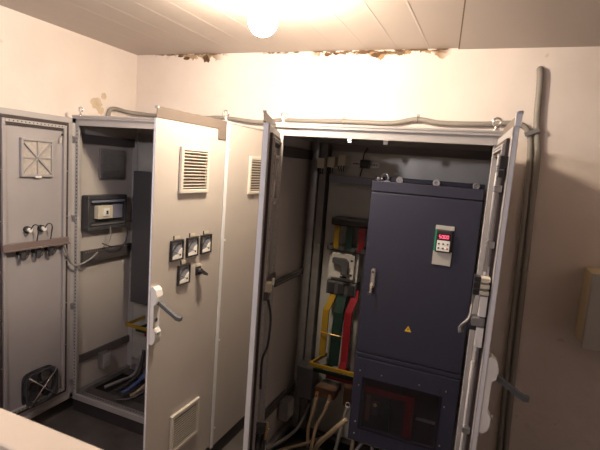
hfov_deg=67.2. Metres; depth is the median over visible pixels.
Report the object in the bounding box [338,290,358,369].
busbar
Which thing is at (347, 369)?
busbar
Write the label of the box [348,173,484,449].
cabinet
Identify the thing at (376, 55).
peeling paint
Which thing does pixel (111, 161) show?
vent
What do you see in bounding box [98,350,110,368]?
junction box
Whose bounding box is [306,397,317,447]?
cable
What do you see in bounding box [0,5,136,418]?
wall
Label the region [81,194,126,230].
module
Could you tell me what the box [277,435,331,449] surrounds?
cable
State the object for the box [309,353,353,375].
busbar
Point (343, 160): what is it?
relay
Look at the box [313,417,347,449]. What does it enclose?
cable
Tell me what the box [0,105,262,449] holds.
tall cabinet
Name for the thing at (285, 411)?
junction box
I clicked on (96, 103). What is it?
peeling paint
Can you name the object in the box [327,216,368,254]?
holder
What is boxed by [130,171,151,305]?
block
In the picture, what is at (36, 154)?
vent
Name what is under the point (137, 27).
ceiling
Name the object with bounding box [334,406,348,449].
cable
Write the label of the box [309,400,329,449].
cable
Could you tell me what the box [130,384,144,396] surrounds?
cable
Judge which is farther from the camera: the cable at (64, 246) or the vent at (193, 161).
the cable at (64, 246)
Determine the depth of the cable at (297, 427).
2.91 m
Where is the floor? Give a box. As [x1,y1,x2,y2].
[29,381,346,449]
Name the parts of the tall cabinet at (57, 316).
stiffening frame, cross rail, door, rail, slotted rail, panel, rail, gland plate, mounting plate, panel, frame, panel, handle lever, door, panel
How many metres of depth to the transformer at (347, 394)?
2.82 m
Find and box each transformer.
[314,379,340,402]
[342,383,352,407]
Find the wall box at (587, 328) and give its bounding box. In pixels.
[574,267,599,351]
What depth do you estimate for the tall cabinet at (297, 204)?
2.64 m
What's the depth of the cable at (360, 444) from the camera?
2.55 m
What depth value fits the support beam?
2.77 m
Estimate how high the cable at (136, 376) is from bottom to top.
0.248 m
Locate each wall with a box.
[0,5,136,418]
[136,46,599,449]
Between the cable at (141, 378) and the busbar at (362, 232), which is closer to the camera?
the busbar at (362, 232)
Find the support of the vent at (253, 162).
attached to the tall cabinet at (57, 316)
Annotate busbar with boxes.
[125,315,146,331]
[135,324,146,333]
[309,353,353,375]
[313,363,352,381]
[319,293,336,355]
[326,368,352,384]
[328,294,346,365]
[333,225,340,248]
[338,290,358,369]
[344,227,353,249]
[357,228,365,251]
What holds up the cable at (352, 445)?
attached to the tall cabinet at (297, 204)
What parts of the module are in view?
din rail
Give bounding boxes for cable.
[63,245,97,265]
[104,355,140,388]
[114,389,144,400]
[115,350,145,392]
[121,367,145,394]
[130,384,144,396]
[266,403,310,449]
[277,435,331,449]
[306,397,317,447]
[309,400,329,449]
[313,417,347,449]
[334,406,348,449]
[350,440,355,449]
[355,442,363,449]
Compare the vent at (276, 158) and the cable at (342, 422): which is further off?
the cable at (342, 422)
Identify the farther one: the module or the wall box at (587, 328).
the module
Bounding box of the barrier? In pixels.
[0,408,101,449]
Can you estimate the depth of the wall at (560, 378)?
2.80 m
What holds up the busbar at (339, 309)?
attached to the circuit breaker
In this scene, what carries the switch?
attached to the tall cabinet at (57, 316)
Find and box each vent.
[19,137,53,177]
[99,149,124,178]
[169,396,199,449]
[178,146,209,193]
[247,156,260,193]
[271,155,279,203]
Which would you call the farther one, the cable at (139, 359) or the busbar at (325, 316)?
the cable at (139, 359)
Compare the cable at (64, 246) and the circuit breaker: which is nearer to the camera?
the circuit breaker
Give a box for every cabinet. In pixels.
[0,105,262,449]
[243,110,529,449]
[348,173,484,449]
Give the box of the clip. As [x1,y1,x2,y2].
[524,127,539,136]
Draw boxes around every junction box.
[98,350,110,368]
[278,395,293,421]
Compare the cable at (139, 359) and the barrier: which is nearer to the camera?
the barrier
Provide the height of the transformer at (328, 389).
0.070 m
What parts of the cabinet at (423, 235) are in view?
door, keypad plate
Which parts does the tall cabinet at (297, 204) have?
door, stiffening frame, cross rail, rail, panel, slotted rail, rail, gland plate, din rail, panel, mounting plate, panel, stiffening frame, locking rod, door, handle lever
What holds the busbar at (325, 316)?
attached to the circuit breaker
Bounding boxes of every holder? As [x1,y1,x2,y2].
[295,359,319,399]
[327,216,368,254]
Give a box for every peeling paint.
[90,93,105,114]
[152,48,447,62]
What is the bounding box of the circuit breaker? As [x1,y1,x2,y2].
[326,250,362,297]
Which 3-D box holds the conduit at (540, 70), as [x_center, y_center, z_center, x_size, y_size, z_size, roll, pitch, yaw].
[1.356,0.335,2.773,0.144,2.543,0.045,7,8,22]
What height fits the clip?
0.056 m
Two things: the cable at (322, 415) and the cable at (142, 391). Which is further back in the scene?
the cable at (142, 391)
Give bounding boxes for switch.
[195,263,207,275]
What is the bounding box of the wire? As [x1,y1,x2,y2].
[102,226,127,246]
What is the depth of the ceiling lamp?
2.06 m
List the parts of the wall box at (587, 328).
door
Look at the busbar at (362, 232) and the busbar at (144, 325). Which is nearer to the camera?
the busbar at (362, 232)
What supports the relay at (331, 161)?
attached to the tall cabinet at (297, 204)
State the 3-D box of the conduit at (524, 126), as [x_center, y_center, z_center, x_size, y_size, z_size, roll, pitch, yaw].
[-0.056,0.316,3.319,3.062,2.229,0.318,6,8,15]
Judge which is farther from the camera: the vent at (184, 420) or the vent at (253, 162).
the vent at (253, 162)
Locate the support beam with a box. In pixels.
[329,175,375,185]
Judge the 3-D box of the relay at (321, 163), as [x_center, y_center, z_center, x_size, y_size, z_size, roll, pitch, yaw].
[0.134,-0.370,2.831,0.048,0.102,0.046,7,8,22]
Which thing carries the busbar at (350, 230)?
attached to the holder at (336, 220)
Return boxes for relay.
[317,158,326,173]
[327,157,337,172]
[338,155,348,171]
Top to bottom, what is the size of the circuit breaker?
0.280 m
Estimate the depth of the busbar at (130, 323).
3.39 m
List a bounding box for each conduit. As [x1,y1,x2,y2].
[106,107,532,449]
[502,66,543,449]
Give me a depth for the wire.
3.43 m
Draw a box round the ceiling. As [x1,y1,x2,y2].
[0,0,599,54]
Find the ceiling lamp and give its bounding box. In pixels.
[248,0,276,36]
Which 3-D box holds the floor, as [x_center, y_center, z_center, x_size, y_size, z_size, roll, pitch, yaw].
[-0.865,1.873,0.135,4.800,0.100,7.450,7,8,22]
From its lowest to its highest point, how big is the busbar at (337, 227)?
0.161 m
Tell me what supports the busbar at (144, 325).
in the tall cabinet at (57, 316)
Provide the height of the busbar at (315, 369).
0.024 m

